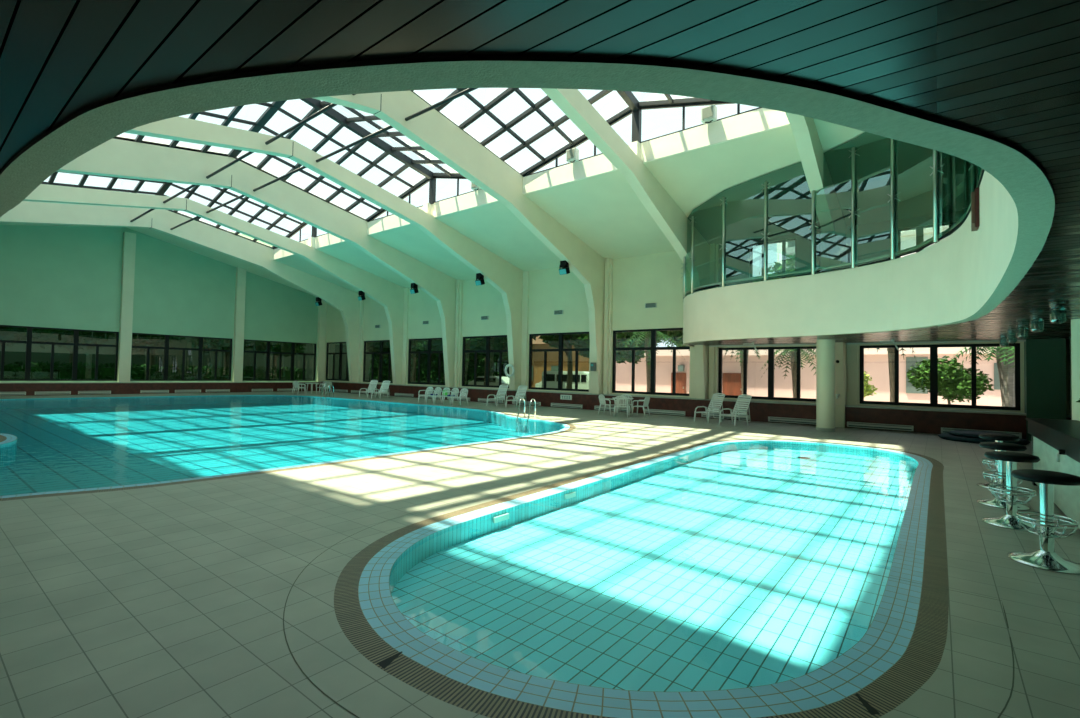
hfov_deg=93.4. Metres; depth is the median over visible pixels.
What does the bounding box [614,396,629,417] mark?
armchair
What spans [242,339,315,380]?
window
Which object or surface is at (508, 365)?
life ring
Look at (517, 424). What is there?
pool ladder
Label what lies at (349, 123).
frame
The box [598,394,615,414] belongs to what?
armchair
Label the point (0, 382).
sill
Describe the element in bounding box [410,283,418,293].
floodlight
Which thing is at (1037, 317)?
ceiling lamp
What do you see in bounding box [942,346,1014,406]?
palm tree
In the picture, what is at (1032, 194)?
trim
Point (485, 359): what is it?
window
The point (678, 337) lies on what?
broadleaf tree
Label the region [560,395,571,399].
wall sign
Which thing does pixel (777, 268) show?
broadleaf tree
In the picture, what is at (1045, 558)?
bar stool
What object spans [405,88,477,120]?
rod
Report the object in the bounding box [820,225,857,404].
trim
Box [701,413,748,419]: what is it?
heater
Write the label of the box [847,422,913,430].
heater
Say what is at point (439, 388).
armchair
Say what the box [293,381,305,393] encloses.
armchair
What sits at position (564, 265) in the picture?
floodlight
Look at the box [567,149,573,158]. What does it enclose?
grille
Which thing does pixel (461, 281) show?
column
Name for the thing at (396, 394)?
heater
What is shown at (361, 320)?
column
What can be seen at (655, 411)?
heater
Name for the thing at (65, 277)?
wall
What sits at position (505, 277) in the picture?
beam
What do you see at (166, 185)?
window
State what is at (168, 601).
floor
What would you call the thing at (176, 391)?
heater
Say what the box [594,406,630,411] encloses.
heater
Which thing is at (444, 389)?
armchair
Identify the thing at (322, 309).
trim
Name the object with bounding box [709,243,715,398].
trim
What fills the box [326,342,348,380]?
window
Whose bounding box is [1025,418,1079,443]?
countertop
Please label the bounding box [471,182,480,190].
loudspeaker
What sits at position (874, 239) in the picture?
wall
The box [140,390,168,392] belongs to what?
heater
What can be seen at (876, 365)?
outside wall
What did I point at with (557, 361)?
window
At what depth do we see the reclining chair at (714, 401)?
19.25 m
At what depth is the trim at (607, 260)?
24.07 m
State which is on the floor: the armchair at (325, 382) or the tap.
the armchair at (325, 382)
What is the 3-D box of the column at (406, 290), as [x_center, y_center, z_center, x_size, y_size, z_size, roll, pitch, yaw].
[-9.236,-1.510,33.971,1.170,6.400,0.129,0,-2,38]
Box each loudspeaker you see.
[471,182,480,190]
[566,147,578,162]
[701,104,716,123]
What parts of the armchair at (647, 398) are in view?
backrest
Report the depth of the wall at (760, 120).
17.34 m
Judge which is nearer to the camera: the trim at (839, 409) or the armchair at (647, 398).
the trim at (839, 409)
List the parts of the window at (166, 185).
gable frame, gable post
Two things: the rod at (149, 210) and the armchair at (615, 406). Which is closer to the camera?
the armchair at (615, 406)
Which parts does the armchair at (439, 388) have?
backrest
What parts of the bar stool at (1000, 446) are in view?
seat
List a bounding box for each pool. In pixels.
[0,395,575,500]
[283,439,1013,717]
[938,430,1029,444]
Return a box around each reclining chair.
[359,380,377,397]
[371,381,390,398]
[486,385,507,405]
[505,385,527,407]
[694,393,724,422]
[719,394,751,425]
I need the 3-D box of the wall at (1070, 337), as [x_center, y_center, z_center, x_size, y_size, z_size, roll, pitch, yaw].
[14.835,0.880,13.699,0.760,2.968,0.117,0,-2,38]
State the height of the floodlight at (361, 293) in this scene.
0.592 m
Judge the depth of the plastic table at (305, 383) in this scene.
34.77 m
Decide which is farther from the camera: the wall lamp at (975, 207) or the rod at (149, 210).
the rod at (149, 210)
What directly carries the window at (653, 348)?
in the wall at (638, 281)
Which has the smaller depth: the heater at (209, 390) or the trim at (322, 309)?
the heater at (209, 390)
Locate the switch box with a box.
[590,362,595,370]
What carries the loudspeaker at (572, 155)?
attached to the wall at (760, 120)
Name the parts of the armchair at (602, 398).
backrest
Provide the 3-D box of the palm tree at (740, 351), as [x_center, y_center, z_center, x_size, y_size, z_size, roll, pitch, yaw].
[9.410,0.609,23.239,1.831,3.844,2.192,1,-2,-11]
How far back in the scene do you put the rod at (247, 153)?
18.80 m
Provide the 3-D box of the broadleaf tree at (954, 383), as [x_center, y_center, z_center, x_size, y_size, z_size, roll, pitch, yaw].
[15.028,1.196,18.814,2.523,2.642,2.487,2,-2,-21]
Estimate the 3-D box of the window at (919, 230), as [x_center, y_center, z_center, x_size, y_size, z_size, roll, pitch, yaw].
[12.978,-3.528,16.887,1.790,1.825,0.129,0,-2,38]
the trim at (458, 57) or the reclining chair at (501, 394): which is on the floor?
the reclining chair at (501, 394)
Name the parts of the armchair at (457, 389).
backrest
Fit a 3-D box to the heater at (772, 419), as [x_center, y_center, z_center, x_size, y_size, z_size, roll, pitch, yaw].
[9.414,2.275,18.756,1.872,0.176,0.082,0,-2,38]
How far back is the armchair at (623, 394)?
22.18 m
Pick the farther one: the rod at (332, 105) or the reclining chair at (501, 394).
the reclining chair at (501, 394)
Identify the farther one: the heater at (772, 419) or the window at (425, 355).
the window at (425, 355)
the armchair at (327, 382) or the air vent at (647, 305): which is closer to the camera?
the air vent at (647, 305)
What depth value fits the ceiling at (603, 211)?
18.13 m
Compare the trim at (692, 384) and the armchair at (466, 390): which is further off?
the armchair at (466, 390)
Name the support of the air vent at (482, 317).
in the wall at (638, 281)
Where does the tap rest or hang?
attached to the bar counter at (1048, 435)
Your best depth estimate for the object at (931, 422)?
19.22 m
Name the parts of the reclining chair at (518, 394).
backrest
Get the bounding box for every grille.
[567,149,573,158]
[702,106,712,118]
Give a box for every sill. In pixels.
[0,382,320,382]
[320,381,1070,417]
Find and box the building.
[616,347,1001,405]
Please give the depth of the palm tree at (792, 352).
21.91 m
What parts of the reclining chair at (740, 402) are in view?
seat, backrest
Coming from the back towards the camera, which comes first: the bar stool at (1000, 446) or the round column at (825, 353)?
the round column at (825, 353)
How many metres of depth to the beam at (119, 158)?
22.03 m
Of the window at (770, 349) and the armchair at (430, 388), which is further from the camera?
the armchair at (430, 388)
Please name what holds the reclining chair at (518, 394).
on the floor
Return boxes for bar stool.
[976,433,1022,491]
[976,442,1030,509]
[981,451,1039,531]
[1007,469,1079,574]
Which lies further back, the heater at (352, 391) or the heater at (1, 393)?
the heater at (352, 391)
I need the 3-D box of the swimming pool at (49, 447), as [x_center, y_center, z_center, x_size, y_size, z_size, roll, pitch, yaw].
[-13.596,2.205,18.530,27.417,0.491,21.491,0,-2,38]
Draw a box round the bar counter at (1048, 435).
[1025,418,1079,529]
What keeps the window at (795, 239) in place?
in the wall at (638, 281)
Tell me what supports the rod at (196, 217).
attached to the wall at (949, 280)
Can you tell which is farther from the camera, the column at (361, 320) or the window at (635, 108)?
the column at (361, 320)
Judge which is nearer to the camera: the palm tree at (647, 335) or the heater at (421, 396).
the palm tree at (647, 335)
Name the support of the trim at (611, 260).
attached to the wall at (638, 281)
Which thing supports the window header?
attached to the wall at (949, 280)
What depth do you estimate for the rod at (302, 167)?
20.07 m
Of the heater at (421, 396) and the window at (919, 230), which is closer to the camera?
the window at (919, 230)
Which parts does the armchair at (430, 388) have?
backrest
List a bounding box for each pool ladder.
[320,385,333,404]
[516,398,535,431]
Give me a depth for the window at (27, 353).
28.04 m
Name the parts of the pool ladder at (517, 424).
rail, rail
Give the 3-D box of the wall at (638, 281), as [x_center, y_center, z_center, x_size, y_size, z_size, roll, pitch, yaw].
[-0.511,-1.260,27.368,42.471,7.430,0.257,0,-2,38]
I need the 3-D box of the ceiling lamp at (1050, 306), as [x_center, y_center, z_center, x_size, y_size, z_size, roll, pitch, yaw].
[8.463,-0.725,8.319,0.206,0.304,0.206,0,-2,38]
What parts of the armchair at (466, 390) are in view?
backrest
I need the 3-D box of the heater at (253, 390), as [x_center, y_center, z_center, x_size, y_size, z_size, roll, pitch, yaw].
[-19.686,2.208,36.091,0.082,0.176,1.423,0,-2,38]
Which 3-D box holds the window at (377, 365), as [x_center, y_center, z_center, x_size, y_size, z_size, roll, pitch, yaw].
[-11.106,0.167,35.562,4.095,2.948,0.129,0,-2,38]
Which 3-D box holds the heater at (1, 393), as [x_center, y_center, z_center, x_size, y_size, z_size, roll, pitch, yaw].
[-27.444,1.782,26.171,0.082,0.176,1.423,0,-2,38]
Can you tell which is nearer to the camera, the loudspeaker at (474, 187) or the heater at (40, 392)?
the loudspeaker at (474, 187)
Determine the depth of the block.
47.47 m
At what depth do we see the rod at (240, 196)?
23.32 m
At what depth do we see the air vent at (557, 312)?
26.05 m
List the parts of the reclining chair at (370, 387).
backrest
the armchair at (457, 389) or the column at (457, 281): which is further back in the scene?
the column at (457, 281)
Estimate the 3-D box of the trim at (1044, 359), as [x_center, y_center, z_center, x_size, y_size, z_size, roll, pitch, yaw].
[14.757,0.912,14.881,0.819,2.968,0.480,0,-2,38]
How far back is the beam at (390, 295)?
27.29 m
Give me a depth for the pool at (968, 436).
14.35 m
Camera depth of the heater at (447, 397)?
29.68 m
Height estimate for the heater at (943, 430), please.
0.176 m
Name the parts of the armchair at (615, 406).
backrest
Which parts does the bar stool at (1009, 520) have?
seat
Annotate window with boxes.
[0,325,118,380]
[41,136,364,249]
[130,333,231,380]
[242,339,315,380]
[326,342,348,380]
[363,340,392,382]
[408,338,444,384]
[411,88,984,298]
[462,335,508,387]
[528,332,589,391]
[612,328,689,395]
[718,346,816,401]
[750,238,796,282]
[860,343,1020,410]
[898,222,955,257]
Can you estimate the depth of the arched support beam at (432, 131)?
18.26 m
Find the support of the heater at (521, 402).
attached to the wall at (638, 281)
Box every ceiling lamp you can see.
[1016,325,1028,338]
[1030,316,1043,332]
[1049,305,1066,323]
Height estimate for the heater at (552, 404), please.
0.176 m
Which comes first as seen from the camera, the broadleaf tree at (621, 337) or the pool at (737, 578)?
the pool at (737, 578)
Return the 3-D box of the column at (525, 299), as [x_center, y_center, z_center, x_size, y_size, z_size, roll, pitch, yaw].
[-1.125,-1.534,27.629,1.170,6.400,0.129,0,-2,38]
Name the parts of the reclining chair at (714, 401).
seat, backrest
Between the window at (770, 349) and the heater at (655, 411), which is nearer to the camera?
the window at (770, 349)
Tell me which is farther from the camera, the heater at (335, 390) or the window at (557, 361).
the heater at (335, 390)
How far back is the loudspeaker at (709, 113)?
14.81 m
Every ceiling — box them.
[0,0,1079,345]
[0,118,963,293]
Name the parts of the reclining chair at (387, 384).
backrest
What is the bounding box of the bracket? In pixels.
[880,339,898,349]
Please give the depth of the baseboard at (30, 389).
30.42 m
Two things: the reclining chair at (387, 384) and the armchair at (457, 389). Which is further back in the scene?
the reclining chair at (387, 384)
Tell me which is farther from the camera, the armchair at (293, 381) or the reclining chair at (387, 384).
the armchair at (293, 381)
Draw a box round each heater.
[0,392,25,394]
[35,391,70,394]
[78,391,110,393]
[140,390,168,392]
[175,390,200,392]
[206,389,229,391]
[251,389,272,391]
[277,388,296,390]
[334,389,347,391]
[351,390,365,393]
[394,393,413,396]
[420,395,439,398]
[447,397,469,400]
[478,398,502,402]
[512,401,540,405]
[551,403,582,407]
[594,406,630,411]
[645,409,685,415]
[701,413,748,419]
[768,417,815,424]
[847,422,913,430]
[941,428,1021,437]
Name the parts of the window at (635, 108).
gable post, gable frame, post, post, post, post, post, glass balustrade, post, post, post, glass panel, glass panel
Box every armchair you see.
[292,381,304,393]
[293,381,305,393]
[317,381,326,393]
[319,382,331,393]
[418,387,432,402]
[426,387,441,403]
[434,388,449,404]
[443,388,458,404]
[452,388,467,405]
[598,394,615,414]
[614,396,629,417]
[619,394,631,413]
[632,396,649,416]
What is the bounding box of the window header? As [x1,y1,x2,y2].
[709,340,1025,346]
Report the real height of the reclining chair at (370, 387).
1.073 m
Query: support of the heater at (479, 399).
attached to the wall at (638, 281)
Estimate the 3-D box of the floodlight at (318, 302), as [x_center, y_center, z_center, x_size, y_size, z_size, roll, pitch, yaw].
[-15.158,-3.918,34.859,0.480,0.592,0.335,0,-2,38]
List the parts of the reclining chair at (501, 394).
backrest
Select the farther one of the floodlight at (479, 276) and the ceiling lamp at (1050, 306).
the floodlight at (479, 276)
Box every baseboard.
[0,383,319,395]
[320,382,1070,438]
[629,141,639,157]
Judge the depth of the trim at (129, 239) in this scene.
30.13 m
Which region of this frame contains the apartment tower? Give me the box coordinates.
[777,241,794,267]
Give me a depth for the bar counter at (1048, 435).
6.61 m
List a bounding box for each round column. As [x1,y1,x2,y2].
[816,339,834,431]
[1071,319,1079,420]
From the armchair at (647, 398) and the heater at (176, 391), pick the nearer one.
the armchair at (647, 398)
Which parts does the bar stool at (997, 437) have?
seat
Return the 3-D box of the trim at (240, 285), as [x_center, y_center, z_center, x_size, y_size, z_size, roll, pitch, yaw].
[-20.752,-2.867,35.137,0.339,8.880,0.538,0,-2,38]
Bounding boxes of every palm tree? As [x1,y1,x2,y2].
[622,331,684,391]
[725,350,766,393]
[760,349,816,397]
[868,348,917,401]
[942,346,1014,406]
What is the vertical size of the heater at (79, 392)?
0.176 m
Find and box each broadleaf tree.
[616,331,650,363]
[656,330,732,350]
[670,335,683,346]
[754,252,794,281]
[864,371,877,396]
[906,355,993,403]
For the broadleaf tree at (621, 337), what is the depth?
28.13 m
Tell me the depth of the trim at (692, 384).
21.44 m
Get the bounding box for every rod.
[130,209,153,221]
[163,185,195,202]
[170,216,198,229]
[206,152,253,178]
[206,195,244,212]
[253,166,306,191]
[265,103,336,144]
[316,125,392,161]
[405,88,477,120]
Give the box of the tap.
[1056,449,1064,461]
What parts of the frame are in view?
gable frame, gable post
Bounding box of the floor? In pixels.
[0,391,1079,717]
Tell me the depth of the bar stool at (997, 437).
8.14 m
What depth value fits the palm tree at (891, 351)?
19.95 m
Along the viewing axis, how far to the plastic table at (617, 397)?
21.14 m
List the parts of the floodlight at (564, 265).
lamp glass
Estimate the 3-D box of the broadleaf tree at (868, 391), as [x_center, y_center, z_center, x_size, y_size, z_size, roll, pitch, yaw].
[12.816,1.493,20.537,1.371,2.060,1.346,0,-2,38]
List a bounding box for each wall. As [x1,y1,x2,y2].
[0,225,317,381]
[273,108,789,259]
[325,221,1070,414]
[683,171,1017,343]
[718,210,963,284]
[1070,337,1071,419]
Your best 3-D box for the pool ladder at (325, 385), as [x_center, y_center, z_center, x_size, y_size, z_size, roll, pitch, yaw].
[-13.047,2.301,31.172,0.520,1.452,0.622,0,-2,38]
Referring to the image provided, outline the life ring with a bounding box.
[504,364,514,376]
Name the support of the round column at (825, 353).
on the floor
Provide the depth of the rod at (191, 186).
22.07 m
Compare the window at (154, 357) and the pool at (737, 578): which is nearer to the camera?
the pool at (737, 578)
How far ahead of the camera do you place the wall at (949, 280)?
13.10 m
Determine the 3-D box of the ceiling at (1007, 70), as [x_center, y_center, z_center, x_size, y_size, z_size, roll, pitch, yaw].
[-8.711,-0.953,17.259,42.236,0.001,25.744,0,-2,38]
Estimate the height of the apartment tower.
30.420 m
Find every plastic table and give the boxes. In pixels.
[305,383,318,393]
[613,397,632,414]
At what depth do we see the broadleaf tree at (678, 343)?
43.97 m
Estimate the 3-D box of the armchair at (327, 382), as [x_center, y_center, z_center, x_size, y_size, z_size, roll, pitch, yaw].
[-14.601,1.966,34.672,0.608,0.864,0.604,0,-2,21]
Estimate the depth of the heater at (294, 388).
37.45 m
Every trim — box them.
[0,55,1054,345]
[0,61,1054,346]
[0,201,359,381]
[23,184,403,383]
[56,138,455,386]
[117,232,135,381]
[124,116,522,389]
[232,267,245,381]
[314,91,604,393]
[316,301,326,381]
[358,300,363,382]
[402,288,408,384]
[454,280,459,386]
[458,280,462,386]
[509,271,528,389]
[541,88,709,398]
[589,259,612,393]
[603,258,609,393]
[689,244,718,398]
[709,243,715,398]
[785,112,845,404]
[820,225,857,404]
[835,343,845,427]
[1024,339,1065,440]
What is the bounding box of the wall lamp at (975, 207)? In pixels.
[971,187,979,230]
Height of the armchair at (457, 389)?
0.864 m
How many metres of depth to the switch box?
23.61 m
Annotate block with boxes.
[901,225,948,256]
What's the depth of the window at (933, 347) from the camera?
16.64 m
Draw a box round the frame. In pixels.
[135,91,519,221]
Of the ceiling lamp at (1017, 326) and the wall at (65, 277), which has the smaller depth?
the ceiling lamp at (1017, 326)
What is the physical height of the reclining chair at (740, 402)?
1.073 m
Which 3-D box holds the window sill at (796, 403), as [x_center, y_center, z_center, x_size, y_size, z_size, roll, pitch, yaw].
[-0.762,1.688,27.036,41.769,0.058,0.421,0,-2,38]
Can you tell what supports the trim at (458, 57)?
attached to the wall at (949, 280)
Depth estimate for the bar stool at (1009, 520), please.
6.03 m
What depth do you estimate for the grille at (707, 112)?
14.80 m
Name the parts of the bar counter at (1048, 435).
panel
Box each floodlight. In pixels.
[315,297,321,305]
[358,291,365,300]
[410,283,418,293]
[475,273,484,285]
[559,260,569,274]
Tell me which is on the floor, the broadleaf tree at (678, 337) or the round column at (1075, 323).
the round column at (1075, 323)
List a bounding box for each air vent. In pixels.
[481,316,488,319]
[554,310,562,314]
[645,303,656,307]
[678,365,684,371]
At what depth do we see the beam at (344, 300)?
29.25 m
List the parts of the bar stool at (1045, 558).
seat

